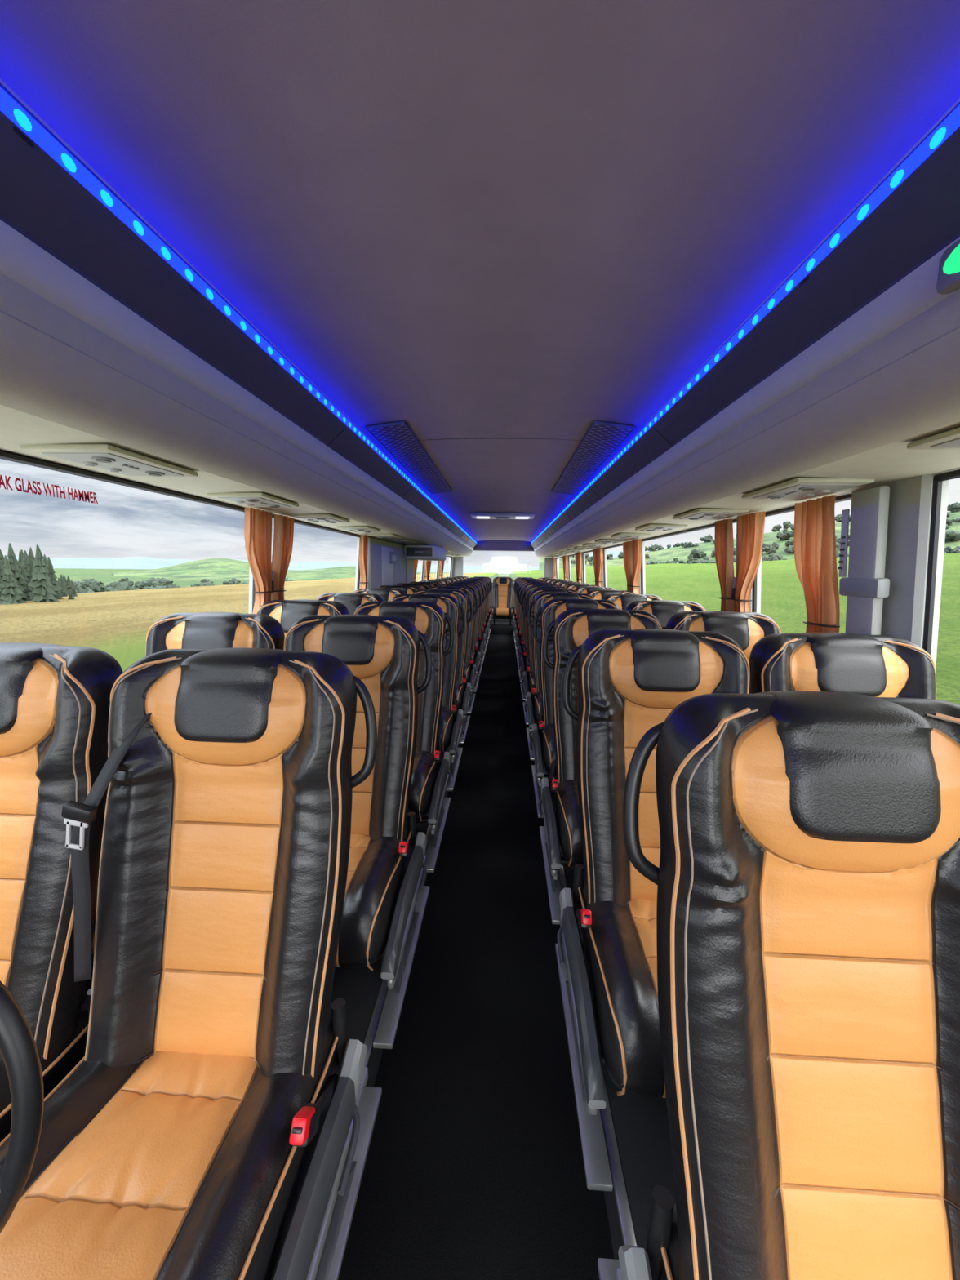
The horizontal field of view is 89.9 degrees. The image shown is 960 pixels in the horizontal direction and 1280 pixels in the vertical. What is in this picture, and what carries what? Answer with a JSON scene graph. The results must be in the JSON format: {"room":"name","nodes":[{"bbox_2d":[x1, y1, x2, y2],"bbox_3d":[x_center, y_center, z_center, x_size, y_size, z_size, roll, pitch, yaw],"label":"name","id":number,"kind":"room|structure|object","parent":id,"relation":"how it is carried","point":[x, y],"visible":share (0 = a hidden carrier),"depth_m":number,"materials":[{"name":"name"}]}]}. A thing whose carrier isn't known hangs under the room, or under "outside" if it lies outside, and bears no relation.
{"room":"vehicle interior","nodes":[
{"label":"vehicle interior","id":0,"kind":"room"},
{"bbox_2d":[0,647,382,1279],"bbox_3d":[-0.467,0.581,0.755,0.534,1.057,0.684,1,8,3],"label":"seat","id":1,"kind":"object","parent":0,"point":[215,1120],"visible":0.99,"depth_m":0.85,"materials":[{"name":"leather"}]},
{"bbox_2d":[61,712,151,982],"bbox_3d":[-0.650,0.354,0.894,0.074,0.513,0.190,5,9,28],"label":"belt","id":2,"kind":"object","parent":1,"relation":"attached to","point":[78,815],"visible":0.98,"depth_m":0.84,"materials":[{"name":"black fabric"}]},
{"bbox_2d":[248,513,453,613],"bbox_3d":[-1.034,-0.386,4.703,0.121,2.160,13.700,1,8,3],"label":"wall","id":3,"kind":"structure","parent":0,"point":[251,576],"depth_m":4.17,"materials":[{"name":"plastic"}]},
{"bbox_2d":[0,449,255,612],"bbox_3d":[-1.200,-0.129,1.435,0.080,0.743,2.069,1,8,3],"label":"window","id":4,"kind":"structure","parent":3,"relation":"in","point":[6,455],"depth_m":1.40,"materials":[{"name":"clear glass"}]},
{"bbox_2d":[0,78,477,556],"bbox_3d":[-0.715,-1.186,4.569,0.602,0.448,13.660,1,8,3],"label":"luggage rack","id":5,"kind":"object","parent":3,"relation":"attached to","point":[103,340],"depth_m":1.03,"materials":[{"name":"plastic"}]},
{"bbox_2d":[19,444,198,476],"bbox_3d":[-0.971,-0.474,1.297,0.220,0.024,0.340,1,8,3],"label":"overhead console panel","id":6,"kind":"object","parent":5,"relation":"attached to","point":[107,457],"visible":1,"depth_m":1.22,"materials":[{"name":"grey plastic"}]},
{"bbox_2d":[12,125,472,540],"bbox_3d":[-0.373,-1.389,5.453,0.012,0.010,10.470,1,8,3],"label":"clips","id":7,"kind":"object","parent":5,"relation":"attached to","point":[15,129],"visible":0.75,"depth_m":0.66,"materials":[{"name":"black plastic"}]},
{"bbox_2d":[206,492,298,507],"bbox_3d":[-0.934,-0.579,2.010,0.220,0.024,0.340,1,8,3],"label":"overhead console panel","id":8,"kind":"object","parent":5,"relation":"attached to","point":[249,499],"visible":1,"depth_m":1.92,"materials":[{"name":"grey plastic"}]},
{"bbox_2d":[244,507,273,613],"bbox_3d":[-1.089,-0.291,2.366,0.094,0.675,0.229,1,8,3],"label":"window curtain","id":9,"kind":"object","parent":5,"relation":"hanging from","point":[257,522],"visible":0.64,"depth_m":2.35,"materials":[{"name":"fabric"}]},
{"bbox_2d":[271,514,293,600],"bbox_3d":[-1.076,-0.327,2.610,0.095,0.675,0.200,1,8,3],"label":"window curtain","id":10,"kind":"object","parent":5,"relation":"hanging from","point":[283,535],"visible":0.67,"depth_m":2.56,"materials":[{"name":"fabric"}]},
{"bbox_2d":[289,514,350,523],"bbox_3d":[-0.897,-0.683,2.723,0.220,0.024,0.340,1,8,3],"label":"overhead console panel","id":11,"kind":"object","parent":5,"relation":"attached to","point":[330,518],"visible":0.98,"depth_m":2.62,"materials":[{"name":"grey plastic"}]},
{"bbox_2d":[336,525,381,532],"bbox_3d":[-0.860,-0.788,3.437,0.220,0.024,0.340,1,8,3],"label":"overhead console panel","id":12,"kind":"object","parent":5,"relation":"attached to","point":[352,528],"visible":0.99,"depth_m":3.33,"materials":[{"name":"grey plastic"}]},
{"bbox_2d":[359,534,368,588],"bbox_3d":[-0.998,-0.545,4.095,0.092,0.675,0.190,1,8,3],"label":"window curtain","id":13,"kind":"object","parent":5,"relation":"hanging from","point":[363,548],"visible":0.7,"depth_m":4.06,"materials":[{"name":"fabric"}]},
{"bbox_2d":[366,533,401,538],"bbox_3d":[-0.823,-0.893,4.150,0.220,0.024,0.340,1,8,3],"label":"overhead console panel","id":14,"kind":"object","parent":5,"relation":"attached to","point":[377,535],"visible":0.99,"depth_m":4.02,"materials":[{"name":"grey plastic"}]},
{"bbox_2d":[387,538,416,542],"bbox_3d":[-0.785,-0.998,4.864,0.220,0.024,0.340,1,8,3],"label":"overhead console panel","id":15,"kind":"object","parent":5,"relation":"attached to","point":[398,540],"visible":0.98,"depth_m":4.75,"materials":[{"name":"grey plastic"}]},
{"bbox_2d":[404,544,446,560],"bbox_3d":[-0.669,-1.088,6.040,0.360,0.165,1.116,1,8,3],"label":"equipment box","id":16,"kind":"object","parent":5,"relation":"attached to","point":[414,552],"visible":0.95,"depth_m":5.51,"materials":[{"name":"grey plastic"}]},
{"bbox_2d":[423,560,429,580],"bbox_3d":[-0.828,-1.028,7.377,0.095,0.675,0.240,1,8,3],"label":"window curtain","id":17,"kind":"object","parent":5,"relation":"hanging from","point":[426,576],"visible":0.47,"depth_m":7.39,"materials":[{"name":"fabric"}]},
{"bbox_2d":[84,692,473,1087],"bbox_3d":[-0.533,0.471,5.714,0.969,0.183,11.900,1,8,3],"label":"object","id":18,"kind":"structure","parent":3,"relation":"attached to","point":[364,991],"depth_m":1.38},
{"bbox_2d":[0,980,44,1233],"bbox_3d":[-0.717,0.531,0.298,0.408,0.443,0.558,3,9,12],"label":"armrest","id":19,"kind":"object","parent":18,"relation":"on","point":[18,1047],"visible":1,"depth_m":0.50,"materials":[{"name":"black plastic"}]},
{"bbox_2d":[0,642,123,1142],"bbox_3d":[-0.973,0.573,0.782,0.468,1.062,0.672,1,8,3],"label":"seat","id":20,"kind":"object","parent":18,"relation":"on","point":[55,700],"visible":0.78,"depth_m":0.90,"materials":[{"name":"leather"}]},
{"bbox_2d":[91,612,284,954],"bbox_3d":[-0.936,0.468,1.495,0.468,1.062,0.672,1,8,3],"label":"seat","id":21,"kind":"object","parent":18,"relation":"on","point":[180,630],"visible":0.15,"depth_m":1.63,"materials":[{"name":"leather"}]},
{"bbox_2d":[255,599,349,636],"bbox_3d":[-0.899,0.363,2.208,0.468,1.062,0.672,1,8,3],"label":"seat","id":22,"kind":"object","parent":18,"relation":"on","point":[286,612],"visible":0.12,"depth_m":2.34,"materials":[{"name":"leather"}]},
{"bbox_2d":[315,592,384,614],"bbox_3d":[-0.862,0.258,2.922,0.468,1.062,0.672,1,8,3],"label":"seat","id":23,"kind":"object","parent":18,"relation":"on","point":[352,601],"visible":0.1,"depth_m":3.06,"materials":[{"name":"leather"}]},
{"bbox_2d":[284,614,431,1048],"bbox_3d":[-0.430,0.476,1.468,0.534,1.057,0.684,1,8,3],"label":"seat","id":24,"kind":"object","parent":18,"relation":"on","point":[386,895],"visible":0.44,"depth_m":1.56,"materials":[{"name":"leather"}]},
{"bbox_2d":[352,588,405,601],"bbox_3d":[-0.825,0.153,3.635,0.468,1.062,0.672,1,8,3],"label":"seat","id":25,"kind":"object","parent":18,"relation":"on","point":[387,594],"visible":0.07,"depth_m":3.77,"materials":[{"name":"leather"}]},
{"bbox_2d":[379,585,420,594],"bbox_3d":[-0.788,0.048,4.349,0.468,1.062,0.672,1,8,3],"label":"seat","id":26,"kind":"object","parent":18,"relation":"on","point":[407,589],"visible":0.08,"depth_m":4.49,"materials":[{"name":"leather"}]},
{"bbox_2d":[353,600,453,872],"bbox_3d":[-0.393,0.371,2.182,0.534,1.057,0.684,1,8,3],"label":"seat","id":27,"kind":"object","parent":18,"relation":"on","point":[431,774],"visible":0.36,"depth_m":2.27,"materials":[{"name":"leather"}]},
{"bbox_2d":[397,582,431,589],"bbox_3d":[-0.751,-0.056,5.062,0.468,1.062,0.672,1,8,3],"label":"seat","id":28,"kind":"object","parent":18,"relation":"on","point":[422,586],"visible":0.06,"depth_m":5.20,"materials":[{"name":"leather"}]},
{"bbox_2d":[410,581,440,586],"bbox_3d":[-0.714,-0.161,5.775,0.468,1.062,0.672,1,8,3],"label":"seat","id":29,"kind":"object","parent":18,"relation":"on","point":[432,584],"visible":0.08,"depth_m":5.92,"materials":[{"name":"leather"}]},
{"bbox_2d":[389,593,465,791],"bbox_3d":[-0.355,0.267,2.895,0.534,1.057,0.684,1,8,3],"label":"seat","id":30,"kind":"object","parent":18,"relation":"on","point":[451,725],"visible":0.3,"depth_m":2.99,"materials":[{"name":"leather"}]},
{"bbox_2d":[412,589,472,744],"bbox_3d":[-0.318,0.162,3.608,0.534,1.057,0.684,1,8,3],"label":"seat","id":31,"kind":"object","parent":18,"relation":"on","point":[462,694],"visible":0.26,"depth_m":3.70,"materials":[{"name":"leather"}]},
{"bbox_2d":[427,586,478,713],"bbox_3d":[-0.281,0.057,4.322,0.534,1.057,0.684,1,8,3],"label":"seat","id":32,"kind":"object","parent":18,"relation":"on","point":[469,670],"visible":0.24,"depth_m":4.42,"materials":[{"name":"leather"}]},
{"bbox_2d":[439,583,481,692],"bbox_3d":[-0.244,-0.048,5.035,0.534,1.057,0.684,1,8,3],"label":"seat","id":33,"kind":"object","parent":18,"relation":"on","point":[475,655],"visible":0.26,"depth_m":5.14,"materials":[{"name":"leather"}]},
{"bbox_2d":[448,582,484,675],"bbox_3d":[-0.207,-0.153,5.748,0.534,1.057,0.684,1,8,3],"label":"seat","id":34,"kind":"object","parent":18,"relation":"on","point":[478,643],"visible":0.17,"depth_m":5.86,"materials":[{"name":"leather"}]},
{"bbox_2d":[453,580,486,663],"bbox_3d":[-0.170,-0.258,6.462,0.534,1.057,0.684,1,8,3],"label":"seat","id":35,"kind":"object","parent":18,"relation":"on","point":[482,635],"visible":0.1,"depth_m":6.57,"materials":[{"name":"leather"}]},
{"bbox_2d":[458,579,488,653],"bbox_3d":[-0.133,-0.362,7.175,0.534,1.057,0.684,1,8,3],"label":"seat","id":36,"kind":"object","parent":18,"relation":"on","point":[483,625],"visible":0.13,"depth_m":7.29,"materials":[{"name":"leather"}]},
{"bbox_2d":[463,578,489,646],"bbox_3d":[-0.096,-0.467,7.889,0.534,1.057,0.684,1,8,3],"label":"seat","id":37,"kind":"object","parent":18,"relation":"on","point":[486,622],"visible":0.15,"depth_m":8.00,"materials":[{"name":"leather"}]},
{"bbox_2d":[466,577,491,639],"bbox_3d":[-0.059,-0.572,8.602,0.534,1.057,0.684,1,8,3],"label":"seat","id":38,"kind":"object","parent":18,"relation":"on","point":[486,580],"visible":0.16,"depth_m":8.72,"materials":[{"name":"leather"}]},
{"bbox_2d":[470,577,492,634],"bbox_3d":[-0.021,-0.677,9.315,0.534,1.057,0.684,1,8,3],"label":"seat","id":39,"kind":"object","parent":18,"relation":"on","point":[488,612],"visible":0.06,"depth_m":9.43,"materials":[{"name":"leather"}]},
{"bbox_2d":[491,576,513,625],"bbox_3d":[0.502,-0.861,10.629,0.468,1.062,0.672,1,8,3],"label":"seat","id":40,"kind":"object","parent":18,"relation":"on","point":[503,588],"visible":1,"depth_m":10.74,"materials":[{"name":"leather"}]},
{"bbox_2d":[511,577,537,635],"bbox_3d":[0.874,-0.621,9.020,0.534,1.057,0.684,1,8,3],"label":"seat","id":41,"kind":"object","parent":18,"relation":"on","point":[517,580],"visible":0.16,"depth_m":9.15,"materials":[{"name":"leather"}]},
{"bbox_2d":[512,578,540,642],"bbox_3d":[0.837,-0.516,8.307,0.534,1.057,0.684,1,8,3],"label":"seat","id":42,"kind":"object","parent":18,"relation":"on","point":[516,617],"visible":0.12,"depth_m":8.44,"materials":[{"name":"leather"}]},
{"bbox_2d":[513,579,542,649],"bbox_3d":[0.799,-0.411,7.593,0.534,1.057,0.684,1,8,3],"label":"seat","id":43,"kind":"object","parent":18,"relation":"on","point":[521,581],"visible":0.21,"depth_m":7.72,"materials":[{"name":"leather"}]},
{"bbox_2d":[514,581,547,657],"bbox_3d":[0.762,-0.306,6.880,0.534,1.057,0.684,1,8,3],"label":"seat","id":44,"kind":"object","parent":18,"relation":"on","point":[519,628],"visible":0.11,"depth_m":7.01,"materials":[{"name":"leather"}]},
{"bbox_2d":[515,582,552,668],"bbox_3d":[0.725,-0.201,6.167,0.534,1.057,0.684,1,8,3],"label":"seat","id":45,"kind":"object","parent":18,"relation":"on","point":[520,638],"visible":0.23,"depth_m":6.30,"materials":[{"name":"leather"}]},
{"bbox_2d":[516,583,559,682],"bbox_3d":[0.688,-0.097,5.453,0.534,1.057,0.684,1,8,3],"label":"seat","id":46,"kind":"object","parent":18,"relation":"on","point":[522,648],"visible":0.2,"depth_m":5.58,"materials":[{"name":"leather"}]},
{"bbox_2d":[518,586,567,700],"bbox_3d":[0.651,0.008,4.740,0.534,1.057,0.684,1,8,3],"label":"seat","id":47,"kind":"object","parent":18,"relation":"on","point":[525,660],"visible":0.22,"depth_m":4.87,"materials":[{"name":"leather"}]},
{"bbox_2d":[520,588,578,724],"bbox_3d":[0.614,0.113,4.026,0.534,1.057,0.684,1,8,3],"label":"seat","id":48,"kind":"object","parent":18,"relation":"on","point":[528,677],"visible":0.23,"depth_m":4.15,"materials":[{"name":"leather"}]},
{"bbox_2d":[524,592,595,760],"bbox_3d":[0.577,0.218,3.313,0.534,1.057,0.684,1,8,3],"label":"seat","id":49,"kind":"object","parent":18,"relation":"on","point":[535,700],"visible":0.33,"depth_m":3.43,"materials":[{"name":"leather"}]},
{"bbox_2d":[529,598,620,817],"bbox_3d":[0.540,0.323,2.600,0.534,1.057,0.684,1,8,3],"label":"seat","id":50,"kind":"object","parent":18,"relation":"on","point":[544,732],"visible":0.27,"depth_m":2.71,"materials":[{"name":"leather"}]},
{"bbox_2d":[565,584,600,590],"bbox_3d":[1.195,-0.084,5.430,0.468,1.062,0.672,1,8,3],"label":"seat","id":51,"kind":"object","parent":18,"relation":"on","point":[574,587],"visible":0.05,"depth_m":5.59,"materials":[{"name":"leather"}]},
{"bbox_2d":[574,586,615,593],"bbox_3d":[1.158,0.021,4.717,0.468,1.062,0.672,1,8,3],"label":"seat","id":52,"kind":"object","parent":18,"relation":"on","point":[580,589],"visible":0.06,"depth_m":4.87,"materials":[{"name":"leather"}]},
{"bbox_2d":[537,608,662,924],"bbox_3d":[0.503,0.428,1.886,0.534,1.057,0.684,1,8,3],"label":"seat","id":53,"kind":"object","parent":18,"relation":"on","point":[571,628],"visible":0.28,"depth_m":1.99,"materials":[{"name":"leather"}]},
{"bbox_2d":[586,589,635,599],"bbox_3d":[1.121,0.126,4.004,0.468,1.062,0.672,1,8,3],"label":"seat","id":54,"kind":"object","parent":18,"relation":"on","point":[597,594],"visible":0.06,"depth_m":4.15,"materials":[{"name":"leather"}]},
{"bbox_2d":[601,593,662,609],"bbox_3d":[1.083,0.231,3.290,0.468,1.062,0.672,1,8,3],"label":"seat","id":55,"kind":"object","parent":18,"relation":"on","point":[622,601],"visible":0.08,"depth_m":3.43,"materials":[{"name":"leather"}]},
{"bbox_2d":[272,514,360,589],"bbox_3d":[-1.099,-0.414,3.377,0.080,0.743,1.659,1,8,3],"label":"window","id":56,"kind":"structure","parent":3,"relation":"in","point":[296,522],"depth_m":3.46,"materials":[{"name":"black rubber"}]},
{"bbox_2d":[366,537,413,588],"bbox_3d":[-0.896,-0.678,5.190,0.107,0.720,2.000,1,8,3],"label":"door","id":57,"kind":"structure","parent":3,"relation":"in","point":[388,564],"depth_m":4.70,"materials":[{"name":"white plastic"}]},
{"bbox_2d":[337,634,614,1279],"bbox_3d":[0.183,0.758,4.808,2.560,0.100,13.700,1,8,3],"label":"floor","id":58,"kind":"structure","parent":0,"point":[474,1167],"depth_m":1.34,"materials":[{"name":"black carpet"}]},
{"bbox_2d":[489,620,514,635],"bbox_3d":[0.506,-0.288,10.963,0.580,0.180,1.100,1,8,3],"label":"step","id":59,"kind":"structure","parent":58,"relation":"on","point":[500,627],"depth_m":10.43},
{"bbox_2d":[524,670,675,1259],"bbox_3d":[0.996,0.504,5.639,0.969,0.183,11.900,1,8,3],"label":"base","id":60,"kind":"object","parent":58,"relation":"on","point":[636,1130],"depth_m":1.02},
{"bbox_2d":[555,628,749,1191],"bbox_3d":[0.466,0.532,1.173,0.534,1.057,0.684,1,8,3],"label":"seat","id":61,"kind":"object","parent":58,"relation":"on","point":[629,682],"visible":0.51,"depth_m":1.27,"materials":[{"name":"leather"}]},
{"bbox_2d":[626,600,706,629],"bbox_3d":[1.046,0.336,2.577,0.468,1.062,0.672,1,8,3],"label":"seat","id":62,"kind":"object","parent":58,"relation":"on","point":[663,610],"visible":0.07,"depth_m":2.71,"materials":[{"name":"leather"}]},
{"bbox_2d":[666,610,781,693],"bbox_3d":[1.009,0.441,1.863,0.468,1.062,0.672,1,8,3],"label":"seat","id":63,"kind":"object","parent":58,"relation":"on","point":[745,628],"visible":0.1,"depth_m":2.00,"materials":[{"name":"leather"}]},
{"bbox_2d":[597,690,959,1279],"bbox_3d":[0.428,0.637,0.459,0.534,1.057,0.684,1,8,3],"label":"seat","id":64,"kind":"object","parent":58,"relation":"on","point":[807,877],"visible":1,"depth_m":0.59,"materials":[{"name":"leather"}]},
{"bbox_2d":[749,632,936,699],"bbox_3d":[0.972,0.545,1.150,0.468,1.062,0.672,1,8,3],"label":"seat","id":65,"kind":"object","parent":58,"relation":"on","point":[867,664],"visible":0.19,"depth_m":1.28,"materials":[{"name":"leather"}]},
{"bbox_2d":[0,0,959,542],"bbox_3d":[0.213,-1.376,4.493,2.560,0.155,13.700,1,8,3],"label":"ceiling","id":66,"kind":"structure","parent":0,"point":[499,231],"depth_m":0.80,"materials":[{"name":"fabric"}]},
{"bbox_2d":[364,421,451,493],"bbox_3d":[-0.386,-1.123,3.154,0.188,0.010,1.940,-6,8,4],"label":"ceiling vent grille","id":67,"kind":"object","parent":66,"relation":"attached to","point":[397,438],"depth_m":2.72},
{"bbox_2d":[470,512,535,519],"bbox_3d":[0.280,-1.521,5.936,0.780,0.057,0.420,1,8,3],"label":"ceiling light","id":68,"kind":"object","parent":66,"relation":"attached to","point":[474,515],"visible":1,"depth_m":5.77,"materials":[{"name":"grey plastic"}]},
{"bbox_2d":[551,421,635,494],"bbox_3d":[0.653,-1.101,3.104,0.188,0.010,1.940,9,9,2],"label":"ceiling vent grille","id":69,"kind":"object","parent":66,"relation":"attached to","point":[602,440],"depth_m":2.66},
{"bbox_2d":[448,540,559,621],"bbox_3d":[0.552,-1.329,11.445,2.600,2.200,0.060,1,8,3],"label":"wall","id":70,"kind":"structure","parent":0,"point":[483,545],"depth_m":11.30,"materials":[{"name":"plastic"}]},
{"bbox_2d":[555,468,959,664],"bbox_3d":[1.431,-0.333,4.583,0.121,2.160,13.700,1,8,3],"label":"wall","id":71,"kind":"structure","parent":0,"point":[910,499],"depth_m":1.38,"materials":[{"name":"plastic"}]},
{"bbox_2d":[603,543,622,586],"bbox_3d":[1.461,-0.628,5.064,0.080,0.743,1.479,1,8,3],"label":"window","id":72,"kind":"structure","parent":71,"relation":"in","point":[620,544],"depth_m":5.74,"materials":[{"name":"black rubber"}]},
{"bbox_2d":[640,518,736,594],"bbox_3d":[1.371,-0.372,3.325,0.080,0.743,1.799,1,8,3],"label":"window","id":73,"kind":"structure","parent":71,"relation":"in","point":[734,521],"depth_m":3.41,"materials":[{"name":"black rubber"}]},
{"bbox_2d":[529,97,959,558],"bbox_3d":[1.121,-1.147,4.479,0.602,0.448,13.660,1,8,3],"label":"luggage rack","id":74,"kind":"object","parent":71,"relation":"attached to","point":[858,363],"depth_m":1.05,"materials":[{"name":"plastic"}]},
{"bbox_2d":[577,552,582,582],"bbox_3d":[1.515,-0.978,7.262,0.095,0.675,0.240,1,8,3],"label":"window curtain","id":75,"kind":"object","parent":74,"relation":"hanging from","point":[579,579],"visible":0.7,"depth_m":7.25,"materials":[{"name":"fabric"}]},
{"bbox_2d":[592,548,597,585],"bbox_3d":[1.450,-0.790,5.986,0.096,0.675,0.258,1,8,3],"label":"window curtain","id":76,"kind":"object","parent":74,"relation":"hanging from","point":[594,551],"visible":0.44,"depth_m":5.91,"materials":[{"name":"fabric"}]},
{"bbox_2d":[582,543,608,546],"bbox_3d":[1.231,-1.010,5.133,0.220,0.024,0.340,1,8,3],"label":"overhead console panel","id":77,"kind":"object","parent":74,"relation":"attached to","point":[586,544],"visible":1,"depth_m":5.01,"materials":[{"name":"grey plastic"}]},
{"bbox_2d":[595,547,603,586],"bbox_3d":[1.435,-0.753,5.731,0.095,0.675,0.239,1,8,3],"label":"window curtain","id":78,"kind":"object","parent":74,"relation":"hanging from","point":[600,550],"visible":0.7,"depth_m":5.71,"materials":[{"name":"fabric"}]},
{"bbox_2d":[594,538,626,543],"bbox_3d":[1.194,-0.905,4.420,0.220,0.024,0.340,1,8,3],"label":"overhead console panel","id":79,"kind":"object","parent":74,"relation":"attached to","point":[602,540],"visible":1,"depth_m":4.31,"materials":[{"name":"grey plastic"}]},
{"bbox_2d":[622,541,632,591],"bbox_3d":[1.365,-0.558,4.402,0.093,0.675,0.251,1,8,3],"label":"window curtain","id":80,"kind":"object","parent":74,"relation":"hanging from","point":[627,546],"visible":0.56,"depth_m":4.33,"materials":[{"name":"fabric"}]},
{"bbox_2d":[610,533,650,538],"bbox_3d":[1.157,-0.800,3.707,0.220,0.024,0.340,1,8,3],"label":"overhead console panel","id":81,"kind":"object","parent":74,"relation":"attached to","point":[622,535],"visible":1,"depth_m":3.60,"materials":[{"name":"grey plastic"}]},
{"bbox_2d":[630,538,641,594],"bbox_3d":[1.353,-0.521,4.151,0.094,0.675,0.237,1,8,3],"label":"window curtain","id":82,"kind":"object","parent":74,"relation":"hanging from","point":[636,544],"visible":0.72,"depth_m":4.12,"materials":[{"name":"fabric"}]},
{"bbox_2d":[635,524,687,531],"bbox_3d":[1.119,-0.695,2.993,0.220,0.024,0.340,1,8,3],"label":"overhead console panel","id":83,"kind":"object","parent":74,"relation":"attached to","point":[650,527],"visible":1,"depth_m":2.89,"materials":[{"name":"grey plastic"}]},
{"bbox_2d":[559,275,809,517],"bbox_3d":[0.875,-1.362,5.391,0.012,0.010,10.470,1,8,3],"label":"clips","id":84,"kind":"object","parent":74,"relation":"attached to","point":[807,277],"visible":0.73,"depth_m":0.96,"materials":[{"name":"black plastic"}]},
{"bbox_2d":[672,508,749,519],"bbox_3d":[1.082,-0.590,2.280,0.220,0.024,0.340,1,8,3],"label":"overhead console panel","id":85,"kind":"object","parent":74,"relation":"attached to","point":[700,513],"visible":0.98,"depth_m":2.19,"materials":[{"name":"grey plastic"}]},
{"bbox_2d":[714,518,734,611],"bbox_3d":[1.267,-0.278,2.497,0.097,0.675,0.203,1,8,3],"label":"window curtain","id":86,"kind":"object","parent":74,"relation":"hanging from","point":[723,539],"visible":0.66,"depth_m":2.43,"materials":[{"name":"fabric"}]},
{"bbox_2d":[731,511,765,612],"bbox_3d":[1.254,-0.242,2.252,0.093,0.675,0.228,1,8,3],"label":"window curtain","id":87,"kind":"object","parent":74,"relation":"hanging from","point":[750,526],"visible":0.7,"depth_m":2.23,"materials":[{"name":"fabric"}]},
{"bbox_2d":[742,477,874,499],"bbox_3d":[1.045,-0.485,1.567,0.220,0.024,0.340,1,8,3],"label":"overhead console panel","id":88,"kind":"object","parent":74,"relation":"attached to","point":[799,487],"visible":1,"depth_m":1.48,"materials":[{"name":"grey plastic"}]},
{"bbox_2d":[794,494,839,632],"bbox_3d":[1.229,-0.170,1.762,0.095,0.675,0.240,1,8,3],"label":"window curtain","id":89,"kind":"object","parent":74,"relation":"hanging from","point":[815,542],"visible":0.74,"depth_m":1.72,"materials":[{"name":"fabric"}]},
{"bbox_2d":[906,426,959,449],"bbox_3d":[1.008,-0.381,0.853,0.220,0.024,0.340,1,8,3],"label":"overhead console panel","id":90,"kind":"object","parent":74,"relation":"attached to","point":[950,439],"visible":1,"depth_m":0.97,"materials":[{"name":"grey plastic"}]},
{"bbox_2d":[751,493,851,612],"bbox_3d":[1.301,-0.175,1.981,0.080,0.743,0.679,1,8,3],"label":"window","id":91,"kind":"structure","parent":71,"relation":"in","point":[847,496],"depth_m":2.08,"materials":[{"name":"black rubber"}]},
{"bbox_2d":[837,485,889,635],"bbox_3d":[1.208,-0.108,1.530,0.084,0.719,0.210,1,8,3],"label":"window pillar","id":92,"kind":"structure","parent":71,"relation":"attached to","point":[865,587],"depth_m":1.47,"materials":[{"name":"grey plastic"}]},
{"bbox_2d":[922,469,959,655],"bbox_3d":[1.195,0.125,-0.059,0.080,0.743,2.889,1,8,3],"label":"window","id":93,"kind":"structure","parent":71,"relation":"in","point":[938,478],"depth_m":1.33,"materials":[{"name":"black rubber"}]},
{"label":"outside","id":94,"kind":"structure","parent":0,"visible":0},
{"bbox_2d":[53,568,519,586],"bbox_3d":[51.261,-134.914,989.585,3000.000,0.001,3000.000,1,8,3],"label":"pasture","id":95,"kind":"structure","parent":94,"point":[106,576],"depth_m":384.56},
{"bbox_2d":[57,577,337,593],"bbox_3d":[-109.878,-22.937,206.288,174.910,7.514,181.111,1,8,3],"label":"belt","id":96,"kind":"object","parent":95,"relation":"on","point":[86,585],"visible":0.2,"depth_m":178.97,"materials":[{"name":"green plant"}]},
{"bbox_2d":[3,555,448,572],"bbox_3d":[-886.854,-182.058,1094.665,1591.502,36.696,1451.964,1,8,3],"label":"hills","id":97,"kind":"structure","parent":95,"relation":"on","point":[126,562],"depth_m":1276.27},
{"bbox_2d":[113,558,421,579],"bbox_3d":[-221.862,-76.342,503.894,378.643,19.621,351.644,1,8,3],"label":"hill","id":98,"kind":"structure","parent":95,"relation":"on","point":[211,568],"depth_m":460.15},
{"bbox_2d":[462,546,673,573],"bbox_3d":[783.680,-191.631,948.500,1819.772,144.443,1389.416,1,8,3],"label":"hills","id":99,"kind":"structure","parent":95,"relation":"on","point":[466,569],"depth_m":1465.57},
{"bbox_2d":[538,511,959,570],"bbox_3d":[342.973,-73.192,338.817,606.925,76.083,570.771,1,8,3],"label":"hill","id":100,"kind":"structure","parent":95,"relation":"on","point":[664,555],"depth_m":459.36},
{"bbox_2d":[570,502,959,564],"bbox_3d":[308.830,-69.832,300.989,477.816,80.755,587.210,1,8,3],"label":"belt","id":101,"kind":"object","parent":95,"relation":"on","point":[950,535],"visible":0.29,"depth_m":411.02,"materials":[{"name":"green plant"}]},
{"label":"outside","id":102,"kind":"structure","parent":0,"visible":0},
{"bbox_2d":[0,572,498,671],"bbox_3d":[-24.247,-23.439,179.991,57.000,1.830,440.000,1,8,3],"label":"grass field","id":103,"kind":"structure","parent":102,"point":[117,624],"depth_m":33.36,"materials":[{"name":"plant"}]},
{"bbox_2d":[0,542,77,604],"bbox_3d":[-60.130,-5.968,52.334,40.635,9.255,39.828,1,8,3],"label":"grove","id":104,"kind":"object","parent":103,"relation":"on","point":[28,578],"visible":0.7,"depth_m":47.60,"materials":[{"name":"green plant"}]},
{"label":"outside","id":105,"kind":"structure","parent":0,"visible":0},
{"bbox_2d":[510,553,959,705],"bbox_3d":[56.773,-33.389,224.918,80.000,6.959,540.000,1,8,3],"label":"meadow","id":106,"kind":"structure","parent":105,"point":[782,593],"depth_m":33.48,"materials":[{"name":"plant"}]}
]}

